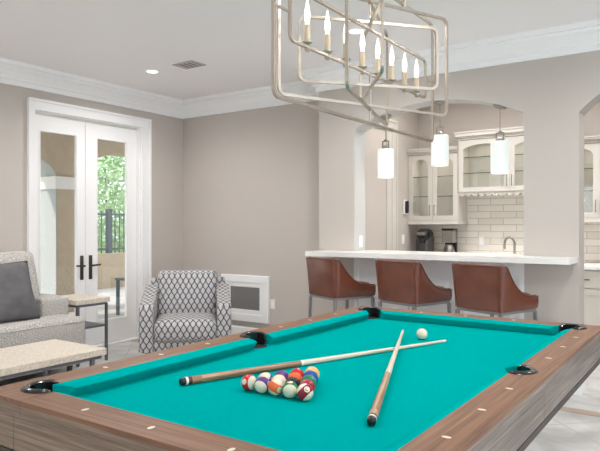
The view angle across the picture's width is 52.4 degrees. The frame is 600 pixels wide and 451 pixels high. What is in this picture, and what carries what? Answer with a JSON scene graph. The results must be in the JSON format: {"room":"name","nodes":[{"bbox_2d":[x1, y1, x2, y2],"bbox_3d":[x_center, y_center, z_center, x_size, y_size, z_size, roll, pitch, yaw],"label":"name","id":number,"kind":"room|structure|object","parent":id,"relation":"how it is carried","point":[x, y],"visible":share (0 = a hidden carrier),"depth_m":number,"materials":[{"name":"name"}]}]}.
{"room":"games hall","nodes":[
{"label":"games hall","id":0,"kind":"room"},
{"bbox_2d":[0,83,182,277],"bbox_3d":[-3.844,-0.112,4.397,0.200,2.855,8.480,0,0,35],"label":"wall","id":1,"kind":"structure","parent":0,"point":[167,131],"depth_m":6.76,"materials":[{"name":"paint"}]},
{"bbox_2d":[35,114,135,344],"bbox_3d":[-2.278,0.093,6.580,0.102,2.405,1.311,0,0,35],"label":"door","id":2,"kind":"structure","parent":1,"relation":"in","point":[87,135],"depth_m":6.62,"materials":[{"name":"white paint"}]},
{"bbox_2d":[27,97,151,346],"bbox_3d":[-2.283,0.034,6.620,0.230,2.565,1.547,0,0,35],"label":"trim","id":3,"kind":"structure","parent":1,"relation":"attached to","point":[143,126],"depth_m":7.02,"materials":[{"name":"white paint"}]},
{"bbox_2d":[68,287,124,319],"bbox_3d":[-4.989,1.406,11.937,10.240,0.100,18.000,0,0,35],"label":"patio floor","id":4,"kind":"structure","parent":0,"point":[109,292],"depth_m":10.47,"materials":[{"name":"white concrete"}]},
{"bbox_2d":[41,131,124,311],"bbox_3d":[-4.174,-0.359,9.189,0.500,3.450,14.800,0,0,35],"label":"wall","id":5,"kind":"structure","parent":4,"relation":"on","point":[57,150],"depth_m":9.50,"materials":[{"name":"beige paint"}]},
{"bbox_2d":[41,159,55,294],"bbox_3d":[-4.923,0.057,8.096,0.486,2.599,3.450,0,0,35],"label":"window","id":6,"kind":"structure","parent":5,"relation":"attached to","point":[48,196],"depth_m":9.48,"materials":[{"name":"grey"}]},
{"bbox_2d":[41,176,74,189],"bbox_3d":[-4.131,-0.659,9.251,0.620,0.190,7.170,0,0,35],"label":"trim","id":7,"kind":"structure","parent":5,"relation":"attached to","point":[51,182],"depth_m":9.44,"materials":[{"name":"white stone"}]},
{"bbox_2d":[98,252,124,288],"bbox_3d":[-3.995,0.986,13.680,0.300,0.760,10.000,0,0,35],"label":"wall","id":8,"kind":"structure","parent":4,"relation":"on","point":[112,266],"depth_m":13.24,"materials":[{"name":"beige paint"}]},
{"bbox_2d":[98,209,124,252],"bbox_3d":[-3.995,0.121,13.680,0.100,0.970,6.000,0,0,35],"label":"iron fence","id":9,"kind":"object","parent":8,"relation":"on","point":[108,214],"visible":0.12,"depth_m":13.36,"materials":[{"name":"grey metal"}]},
{"bbox_2d":[115,277,124,314],"bbox_3d":[-2.483,1.076,9.263,0.500,0.560,0.400,0,0,35],"label":"patio table","id":10,"kind":"object","parent":4,"relation":"on","point":[121,278],"visible":0.23,"depth_m":9.23,"materials":[{"name":"black metal"}]},
{"bbox_2d":[183,101,318,327],"bbox_3d":[-0.487,-0.112,7.111,2.250,2.855,0.200,0,0,35],"label":"wall","id":11,"kind":"structure","parent":0,"point":[251,177],"depth_m":6.98,"materials":[{"name":"paint"}]},
{"bbox_2d":[231,325,258,334],"bbox_3d":[-0.532,1.246,6.693,2.650,0.140,0.540,0,0,35],"label":"baseboard","id":12,"kind":"structure","parent":11,"relation":"attached to","point":[235,329],"depth_m":7.12,"materials":[{"name":"white paint"}]},
{"bbox_2d":[221,274,269,323],"bbox_3d":[-0.640,0.842,7.074,0.710,0.532,0.035,0,0,35],"label":"air vent","id":13,"kind":"object","parent":11,"relation":"in","point":[249,294],"visible":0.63,"depth_m":7.03,"materials":[{"name":"white paint"}]},
{"bbox_2d":[270,299,274,309],"bbox_3d":[-0.308,0.886,6.860,0.070,0.115,0.010,0,0,35],"label":"wall outlet","id":14,"kind":"object","parent":11,"relation":"attached to","point":[272,301],"visible":1,"depth_m":6.86,"materials":[{"name":"white plastic"}]},
{"bbox_2d":[0,0,599,99],"bbox_3d":[0.520,-1.589,2.483,9.560,0.100,10.280,0,0,35],"label":"ceiling","id":15,"kind":"structure","parent":0,"point":[110,41],"depth_m":4.89,"materials":[{"name":"white paint"}]},
{"bbox_2d":[144,69,159,73],"bbox_3d":[-1.472,-1.536,6.078,0.160,0.007,0.160,0,0,35],"label":"recessed light","id":16,"kind":"object","parent":15,"relation":"in","point":[152,71],"visible":1,"depth_m":6.07,"materials":[{"name":"white paint"}]},
{"bbox_2d":[172,60,205,68],"bbox_3d":[-1.060,-1.535,5.830,0.260,0.008,0.190,0,0,35],"label":"ceiling vent","id":17,"kind":"object","parent":15,"relation":"in","point":[190,64],"visible":1,"depth_m":5.83,"materials":[{"name":"grey metal"}]},
{"bbox_2d":[349,27,365,34],"bbox_3d":[0.442,-1.536,4.820,0.160,0.007,0.160,0,0,35],"label":"recessed light","id":18,"kind":"object","parent":15,"relation":"in","point":[356,30],"visible":0.8,"depth_m":4.80,"materials":[{"name":"white paint"}]},
{"bbox_2d":[271,0,447,141],"bbox_3d":[0.305,-0.987,2.646,0.423,1.104,1.396,0,0,40],"label":"chandelier","id":19,"kind":"object","parent":15,"relation":"hanging from","point":[306,43],"visible":1,"depth_m":2.60,"materials":[{"name":"beige metal"}]},
{"bbox_2d":[302,0,312,51],"bbox_3d":[0.027,-0.736,2.243,0.040,0.191,0.040,0,0,35],"label":"candle","id":20,"kind":"object","parent":19,"relation":"on","point":[306,43],"depth_m":2.23,"materials":[{"name":"beige metal"}]},
{"bbox_2d":[323,10,332,59],"bbox_3d":[0.106,-0.736,2.358,0.040,0.191,0.040,0,0,35],"label":"candle","id":21,"kind":"object","parent":19,"relation":"on","point":[326,53],"depth_m":2.35,"materials":[{"name":"beige metal"}]},
{"bbox_2d":[341,25,350,67],"bbox_3d":[0.186,-0.736,2.473,0.040,0.191,0.040,0,0,35],"label":"candle","id":22,"kind":"object","parent":19,"relation":"on","point":[343,59],"depth_m":2.47,"materials":[{"name":"beige metal"}]},
{"bbox_2d":[358,30,366,74],"bbox_3d":[0.265,-0.736,2.588,0.040,0.191,0.040,0,0,35],"label":"candle","id":23,"kind":"object","parent":19,"relation":"on","point":[362,66],"depth_m":2.58,"materials":[{"name":"beige metal"}]},
{"bbox_2d":[373,38,379,80],"bbox_3d":[0.344,-0.736,2.704,0.040,0.191,0.040,0,0,35],"label":"candle","id":24,"kind":"object","parent":19,"relation":"on","point":[377,50],"depth_m":2.69,"materials":[{"name":"beige metal"}]},
{"bbox_2d":[388,46,395,84],"bbox_3d":[0.424,-0.736,2.819,0.040,0.191,0.040,0,0,35],"label":"candle","id":25,"kind":"object","parent":19,"relation":"on","point":[391,79],"depth_m":2.81,"materials":[{"name":"beige metal"}]},
{"bbox_2d":[402,53,408,92],"bbox_3d":[0.503,-0.736,2.934,0.040,0.191,0.040,0,0,35],"label":"candle","id":26,"kind":"object","parent":19,"relation":"on","point":[404,64],"depth_m":2.93,"materials":[{"name":"white glass"}]},
{"bbox_2d":[413,59,420,97],"bbox_3d":[0.583,-0.736,3.050,0.040,0.191,0.040,0,0,35],"label":"candle","id":27,"kind":"object","parent":19,"relation":"on","point":[416,94],"depth_m":3.04,"materials":[{"name":"white glass"}]},
{"bbox_2d":[0,339,599,450],"bbox_3d":[0.500,1.366,2.497,9.610,0.100,10.280,0,0,35],"label":"floor","id":28,"kind":"structure","parent":0,"point":[566,431],"depth_m":4.18,"materials":[{"name":"stone"}]},
{"bbox_2d":[0,251,85,379],"bbox_3d":[-2.891,0.775,4.815,0.865,1.082,2.263,0,0,35],"label":"sofa","id":29,"kind":"object","parent":28,"relation":"on","point":[54,322],"visible":0.41,"depth_m":5.37,"materials":[{"name":"grey fabric"}]},
{"bbox_2d":[0,261,39,322],"bbox_3d":[-2.493,0.564,5.153,0.245,0.504,0.530,0,0,32],"label":"throw pillow","id":30,"kind":"object","parent":29,"relation":"on","point":[17,299],"visible":1,"depth_m":5.17,"materials":[{"name":"grey fabric"}]},
{"bbox_2d":[0,251,39,296],"bbox_3d":[-2.739,0.551,5.287,0.325,0.633,0.963,0,0,35],"label":"cushion","id":31,"kind":"object","parent":29,"relation":"on","point":[14,256],"depth_m":5.54,"materials":[{"name":"grey fabric"}]},
{"bbox_2d":[0,314,84,347],"bbox_3d":[-2.509,0.946,5.237,0.645,0.270,1.121,0,0,35],"label":"seat cushion","id":32,"kind":"object","parent":29,"relation":"on","point":[65,327],"depth_m":5.19,"materials":[{"name":"grey fabric"}]},
{"bbox_2d":[0,339,106,379],"bbox_3d":[-2.001,1.091,3.925,0.610,0.450,1.355,0,0,35],"label":"coffee table","id":33,"kind":"object","parent":28,"relation":"on","point":[18,360],"visible":0.77,"depth_m":4.11,"materials":[{"name":"stone"}]},
{"bbox_2d":[61,294,109,366],"bbox_3d":[-2.173,1.007,5.959,0.500,0.618,0.380,0,0,35],"label":"end table","id":34,"kind":"object","parent":28,"relation":"on","point":[77,301],"visible":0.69,"depth_m":5.91,"materials":[{"name":"stone"}]},
{"bbox_2d":[85,321,104,328],"bbox_3d":[-2.173,0.971,5.959,0.450,0.020,0.310,0,0,35],"label":"shelf","id":35,"kind":"object","parent":34,"relation":"attached to","point":[88,325],"depth_m":5.92,"materials":[{"name":"grey metal"}]},
{"bbox_2d":[139,270,230,353],"bbox_3d":[-1.151,0.892,6.207,0.870,0.848,0.876,0,0,-8],"label":"armchair","id":36,"kind":"object","parent":28,"relation":"on","point":[178,307],"visible":0.94,"depth_m":6.05,"materials":[{"name":"grey fabric"}]},
{"bbox_2d":[154,312,216,342],"bbox_3d":[-1.139,1.011,6.127,0.600,0.240,0.714,0,0,-8],"label":"seat cushion","id":37,"kind":"object","parent":36,"relation":"on","point":[169,327],"depth_m":5.81,"materials":[{"name":"white fabric"}]},
{"bbox_2d":[158,270,216,316],"bbox_3d":[-1.183,0.726,6.418,0.610,0.516,0.295,0,0,-8],"label":"cushion","id":38,"kind":"object","parent":36,"relation":"on","point":[179,291],"depth_m":6.32,"materials":[{"name":"white fabric"}]},
{"bbox_2d":[0,306,599,450],"bbox_3d":[0.294,0.921,2.621,1.470,0.790,2.550,0,0,35],"label":"pool table","id":39,"kind":"object","parent":28,"relation":"on","point":[495,383],"visible":1,"depth_m":2.10,"materials":[{"name":"teal fabric"}]},
{"bbox_2d":[53,338,256,395],"bbox_3d":[-0.519,0.563,2.473,0.049,0.051,1.042,0,0,35],"label":"cushion","id":40,"kind":"object","parent":39,"relation":"on","point":[116,378],"depth_m":2.37,"materials":[{"name":"teal fabric"}]},
{"bbox_2d":[57,392,285,450],"bbox_3d":[-0.351,0.563,1.685,1.066,0.051,0.034,0,0,35],"label":"cushion","id":41,"kind":"object","parent":39,"relation":"on","point":[173,423],"depth_m":1.65,"materials":[{"name":"teal fabric"}]},
{"bbox_2d":[241,374,255,390],"bbox_3d":[-0.182,0.560,2.175,0.057,0.057,0.057,0,0,-24],"label":"ball","id":42,"kind":"object","parent":39,"relation":"on","point":[247,382],"visible":0.81,"depth_m":2.15,"materials":[{"name":"plastic"}]},
{"bbox_2d":[254,376,269,392],"bbox_3d":[-0.132,0.560,2.143,0.057,0.057,0.057,0,0,-31],"label":"ball","id":43,"kind":"object","parent":39,"relation":"on","point":[261,383],"visible":0.84,"depth_m":2.12,"materials":[{"name":"plastic"}]},
{"bbox_2d":[258,372,272,380],"bbox_3d":[-0.125,0.560,2.206,0.057,0.057,0.057,0,0,-36],"label":"ball","id":44,"kind":"object","parent":39,"relation":"on","point":[264,374],"visible":0.3,"depth_m":2.19,"materials":[{"name":"plastic"}]},
{"bbox_2d":[268,379,283,395],"bbox_3d":[-0.083,0.560,2.112,0.057,0.057,0.057,0,0,22],"label":"ball","id":45,"kind":"object","parent":39,"relation":"on","point":[275,386],"visible":0.95,"depth_m":2.09,"materials":[{"name":"plastic"}]},
{"bbox_2d":[271,374,285,382],"bbox_3d":[-0.075,0.560,2.174,0.057,0.057,0.057,0,0,-35],"label":"ball","id":46,"kind":"object","parent":39,"relation":"on","point":[282,378],"visible":0.33,"depth_m":2.16,"materials":[{"name":"plastic"}]},
{"bbox_2d":[274,370,288,378],"bbox_3d":[-0.068,0.560,2.236,0.057,0.057,0.057,0,0,45],"label":"ball","id":47,"kind":"object","parent":39,"relation":"on","point":[281,372],"visible":0.45,"depth_m":2.22,"materials":[{"name":"purple plastic"}]},
{"bbox_2d":[282,381,297,397],"bbox_3d":[-0.033,0.560,2.080,0.057,0.058,0.057,0,0,-31],"label":"ball","id":48,"kind":"object","parent":39,"relation":"on","point":[289,389],"visible":0.97,"depth_m":2.06,"materials":[{"name":"plastic"}]},
{"bbox_2d":[285,377,299,385],"bbox_3d":[-0.026,0.560,2.142,0.057,0.057,0.057,0,0,45],"label":"ball","id":49,"kind":"object","parent":39,"relation":"on","point":[294,379],"visible":0.36,"depth_m":2.13,"materials":[{"name":"black plastic"}]},
{"bbox_2d":[287,372,301,381],"bbox_3d":[-0.019,0.560,2.205,0.057,0.057,0.057,0,0,45],"label":"ball","id":50,"kind":"object","parent":39,"relation":"on","point":[294,374],"visible":0.34,"depth_m":2.19,"materials":[{"name":"orange plastic"}]},
{"bbox_2d":[290,368,303,376],"bbox_3d":[-0.011,0.560,2.267,0.057,0.057,0.057,0,0,-43],"label":"ball","id":51,"kind":"object","parent":39,"relation":"on","point":[297,370],"visible":0.44,"depth_m":2.25,"materials":[{"name":"red plastic"}]},
{"bbox_2d":[296,383,312,400],"bbox_3d":[0.016,0.560,2.048,0.057,0.057,0.057,0,0,-30],"label":"ball","id":52,"kind":"object","parent":39,"relation":"on","point":[304,392],"visible":1,"depth_m":2.03,"materials":[{"name":"plastic"}]},
{"bbox_2d":[299,379,314,391],"bbox_3d":[0.024,0.560,2.111,0.057,0.057,0.057,0,0,-29],"label":"ball","id":53,"kind":"object","parent":39,"relation":"on","point":[307,381],"visible":0.41,"depth_m":2.10,"materials":[{"name":"red plastic"}]},
{"bbox_2d":[301,374,316,386],"bbox_3d":[0.031,0.560,2.173,0.057,0.057,0.057,0,0,45],"label":"ball","id":54,"kind":"object","parent":39,"relation":"on","point":[308,376],"visible":0.39,"depth_m":2.16,"materials":[{"name":"green plastic"}]},
{"bbox_2d":[303,370,317,381],"bbox_3d":[0.038,0.560,2.235,0.057,0.057,0.057,0,0,45],"label":"ball","id":55,"kind":"object","parent":39,"relation":"on","point":[310,372],"visible":0.44,"depth_m":2.22,"materials":[{"name":"blue plastic"}]},
{"bbox_2d":[305,366,319,377],"bbox_3d":[0.045,0.560,2.298,0.057,0.057,0.058,0,0,-33],"label":"ball","id":56,"kind":"object","parent":39,"relation":"on","point":[312,368],"visible":0.41,"depth_m":2.29,"materials":[{"name":"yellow plastic"}]},
{"bbox_2d":[179,340,446,384],"bbox_3d":[0.147,0.578,2.657,1.447,0.030,0.030,0,0,-36],"label":"stick","id":57,"kind":"object","parent":39,"relation":"on","point":[188,380],"visible":0.99,"depth_m":2.48,"materials":[{"name":"brown wood"}]},
{"bbox_2d":[266,310,368,344],"bbox_3d":[0.142,0.563,3.433,0.049,0.051,1.042,0,0,35],"label":"cushion","id":58,"kind":"object","parent":39,"relation":"on","point":[298,332],"depth_m":3.33,"materials":[{"name":"teal fabric"}]},
{"bbox_2d":[367,330,403,425],"bbox_3d":[0.376,0.566,2.508,0.030,0.030,1.500,0,1,13],"label":"stick","id":59,"kind":"object","parent":39,"relation":"on","point":[372,417],"visible":1,"depth_m":2.06,"materials":[{"name":"brown wood"}]},
{"bbox_2d":[416,328,427,339],"bbox_3d":[0.630,0.560,3.151,0.057,0.057,0.057,0,0,0],"label":"cue ball","id":60,"kind":"object","parent":39,"relation":"on","point":[421,333],"visible":1,"depth_m":3.13,"materials":[{"name":"beige plastic"}]},
{"bbox_2d":[382,373,507,450],"bbox_3d":[0.445,0.563,1.809,0.049,0.051,1.042,0,0,35],"label":"cushion","id":61,"kind":"object","parent":39,"relation":"on","point":[431,424],"depth_m":1.73,"materials":[{"name":"teal fabric"}]},
{"bbox_2d":[380,310,558,334],"bbox_3d":[0.938,0.563,3.557,1.066,0.051,0.034,0,0,35],"label":"cushion","id":62,"kind":"object","parent":39,"relation":"on","point":[389,315],"depth_m":3.52,"materials":[{"name":"teal fabric"}]},
{"bbox_2d":[505,329,570,372],"bbox_3d":[1.106,0.563,2.769,0.049,0.051,1.042,0,0,35],"label":"cushion","id":63,"kind":"object","parent":39,"relation":"on","point":[516,366],"depth_m":2.60,"materials":[{"name":"teal fabric"}]},
{"bbox_2d":[306,256,375,316],"bbox_3d":[0.363,0.800,5.526,0.506,1.032,0.495,0,0,-31],"label":"bar stool","id":64,"kind":"object","parent":28,"relation":"on","point":[328,279],"visible":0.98,"depth_m":5.34,"materials":[{"name":"leather"}]},
{"bbox_2d":[132,339,599,416],"bbox_3d":[1.853,1.315,4.400,9.140,0.002,0.110,0,0,35],"label":"trim","id":65,"kind":"structure","parent":28,"relation":"in","point":[567,409],"depth_m":4.31,"materials":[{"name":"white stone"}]},
{"bbox_2d":[375,259,451,312],"bbox_3d":[0.952,0.800,5.127,0.506,1.032,0.495,0,0,-36],"label":"bar stool","id":66,"kind":"object","parent":28,"relation":"on","point":[406,283],"visible":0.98,"depth_m":4.94,"materials":[{"name":"leather"}]},
{"bbox_2d":[452,262,538,320],"bbox_3d":[1.486,0.800,4.655,0.506,1.032,0.495,0,0,-34],"label":"bar stool","id":67,"kind":"object","parent":28,"relation":"on","point":[492,290],"visible":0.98,"depth_m":4.47,"materials":[{"name":"leather"}]},
{"bbox_2d":[584,270,599,325],"bbox_3d":[3.344,0.879,6.131,1.248,0.873,0.640,0,0,35],"label":"base cabinet","id":68,"kind":"object","parent":28,"relation":"on","point":[591,277],"visible":0.27,"depth_m":6.09,"materials":[{"name":"grey paint"}]},
{"bbox_3d":[2.091,0.880,6.994,1.788,0.873,0.640,0,0,35],"label":"base cabinet","id":69,"kind":"object","parent":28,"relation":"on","visible":0},
{"bbox_2d":[584,262,599,269],"bbox_3d":[2.602,0.422,6.649,3.078,0.037,0.632,0,0,35],"label":"countertop","id":70,"kind":"structure","parent":69,"relation":"on","point":[587,266],"depth_m":6.09,"materials":[{"name":"white stone"}]},
{"bbox_2d":[416,229,433,251],"bbox_3d":[1.523,0.222,7.438,0.166,0.365,0.280,0,0,35],"label":"pod coffee maker","id":71,"kind":"object","parent":70,"relation":"on","point":[425,237],"visible":0.85,"depth_m":7.36,"materials":[{"name":"grey plastic"}]},
{"bbox_2d":[441,228,457,251],"bbox_3d":[1.770,0.220,7.258,0.160,0.368,0.197,0,0,35],"label":"drip coffee maker","id":72,"kind":"object","parent":70,"relation":"on","point":[449,235],"visible":0.73,"depth_m":7.23,"materials":[{"name":"silver plastic"}]},
{"bbox_2d":[503,236,520,253],"bbox_3d":[2.384,0.263,6.858,0.191,0.282,0.055,0,0,35],"label":"tap","id":73,"kind":"object","parent":70,"relation":"on","point":[508,237],"visible":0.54,"depth_m":6.85,"materials":[{"name":"silver metal"}]},
{"bbox_2d":[365,109,418,250],"bbox_3d":[0.970,-0.112,7.128,0.150,2.855,2.120,0,0,35],"label":"wall","id":74,"kind":"structure","parent":0,"point":[375,187],"depth_m":6.97,"materials":[{"name":"paint"}]},
{"bbox_2d":[375,119,397,250],"bbox_3d":[0.824,0.041,6.754,0.034,2.550,1.140,0,0,35],"label":"trim","id":75,"kind":"structure","parent":74,"relation":"attached to","point":[392,183],"depth_m":7.12,"materials":[{"name":"grey paint"}]},
{"bbox_2d":[403,200,408,214],"bbox_3d":[1.294,-0.224,7.420,0.053,0.180,0.100,0,0,35],"label":"phone","id":76,"kind":"object","parent":74,"relation":"attached to","point":[405,202],"visible":1,"depth_m":7.39,"materials":[{"name":"white plastic"}]},
{"bbox_2d":[319,51,599,323],"bbox_3d":[3.098,-0.112,4.241,6.910,2.855,0.220,0,0,35],"label":"wall","id":77,"kind":"structure","parent":0,"point":[555,95],"depth_m":4.93,"materials":[{"name":"paint"}]},
{"bbox_2d":[0,19,599,118],"bbox_3d":[0.010,-1.438,1.742,9.160,0.202,8.080,0,0,35],"label":"trim","id":78,"kind":"structure","parent":77,"relation":"attached to","point":[580,37],"depth_m":5.84,"materials":[{"name":"white paint"}]},
{"bbox_2d":[359,236,362,246],"bbox_3d":[0.596,0.156,5.976,0.010,0.115,0.070,0,0,35],"label":"light switch","id":79,"kind":"object","parent":77,"relation":"attached to","point":[360,237],"visible":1,"depth_m":5.97,"materials":[{"name":"white plastic"}]},
{"bbox_2d":[378,114,393,178],"bbox_3d":[0.816,-0.753,5.813,0.153,0.602,0.153,0,0,35],"label":"pendant light","id":80,"kind":"object","parent":77,"relation":"hanging from","point":[385,154],"visible":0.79,"depth_m":5.75,"materials":[{"name":"white glass"}]},
{"bbox_2d":[354,98,523,250],"bbox_3d":[1.238,-0.436,5.522,1.593,1.365,0.218,0,0,35],"label":"trim","id":81,"kind":"structure","parent":77,"relation":"attached to","point":[359,132],"depth_m":5.92,"materials":[{"name":"grey paint"}]},
{"bbox_2d":[354,258,523,318],"bbox_3d":[1.182,0.803,5.441,1.593,1.025,0.022,0,0,35],"label":"trim","id":82,"kind":"structure","parent":77,"relation":"attached to","point":[516,269],"depth_m":5.42,"materials":[{"name":"white paint"}]},
{"bbox_2d":[431,101,448,166],"bbox_3d":[1.263,-0.825,5.505,0.153,0.577,0.153,0,0,35],"label":"pendant light","id":83,"kind":"object","parent":77,"relation":"hanging from","point":[440,144],"visible":0.88,"depth_m":5.44,"materials":[{"name":"white glass"}]},
{"bbox_2d":[305,250,576,264],"bbox_3d":[1.191,0.268,5.409,2.344,0.044,0.620,0,0,35],"label":"countertop","id":84,"kind":"structure","parent":77,"relation":"on","point":[383,254],"depth_m":5.15,"materials":[{"name":"white stone"}]},
{"bbox_2d":[491,104,509,173],"bbox_3d":[1.705,-0.740,5.200,0.153,0.597,0.153,0,0,35],"label":"pendant light","id":85,"kind":"object","parent":77,"relation":"hanging from","point":[500,148],"visible":1,"depth_m":5.14,"materials":[{"name":"white glass"}]},
{"bbox_2d":[419,102,599,262],"bbox_3d":[4.364,-0.112,5.956,6.770,2.855,0.200,0,0,35],"label":"wall","id":86,"kind":"structure","parent":0,"point":[460,117],"depth_m":7.40,"materials":[{"name":"paint"}]},
{"bbox_2d":[406,146,467,223],"bbox_3d":[1.674,-0.471,7.445,0.647,0.915,0.372,0,0,35],"label":"upper cabinet","id":87,"kind":"object","parent":86,"relation":"attached to","point":[433,197],"visible":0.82,"depth_m":7.50,"materials":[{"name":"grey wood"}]},
{"bbox_2d":[479,236,483,245],"bbox_3d":[2.176,0.186,7.320,0.070,0.115,0.010,0,0,35],"label":"wall outlet","id":88,"kind":"object","parent":86,"relation":"attached to","point":[481,238],"visible":1,"depth_m":7.31,"materials":[{"name":"white plastic"}]},
{"bbox_2d":[454,126,523,195],"bbox_3d":[2.417,-0.715,6.933,1.236,0.749,0.372,0,0,35],"label":"upper cabinet","id":89,"kind":"object","parent":86,"relation":"attached to","point":[475,178],"visible":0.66,"depth_m":7.08,"materials":[{"name":"grey wood"}]},
{"bbox_2d":[419,194,599,262],"bbox_3d":[4.303,-0.002,5.868,6.770,0.805,0.012,0,0,35],"label":"backsplash","id":90,"kind":"structure","parent":86,"relation":"attached to","point":[495,218],"depth_m":7.23,"materials":[{"name":"tile"}]},
{"bbox_2d":[584,135,599,221],"bbox_3d":[3.174,-0.481,6.412,0.649,0.895,0.372,0,0,35],"label":"upper cabinet","id":91,"kind":"object","parent":86,"relation":"attached to","point":[591,143],"visible":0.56,"depth_m":6.35,"materials":[{"name":"grey wood"}]},
{"label":"outside","id":92,"kind":"structure","parent":0,"visible":0},
{"bbox_3d":[-15.410,1.411,22.757,28.800,0.090,60.000,0,0,35],"label":"trim","id":93,"kind":"structure","parent":92,"visible":0},
{"bbox_2d":[98,156,124,252],"bbox_3d":[-4.911,-0.985,15.422,2.905,4.812,2.798,0,0,35],"label":"tree","id":94,"kind":"object","parent":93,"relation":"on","point":[106,163],"visible":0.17,"depth_m":14.78,"materials":[{"name":"green plant"}]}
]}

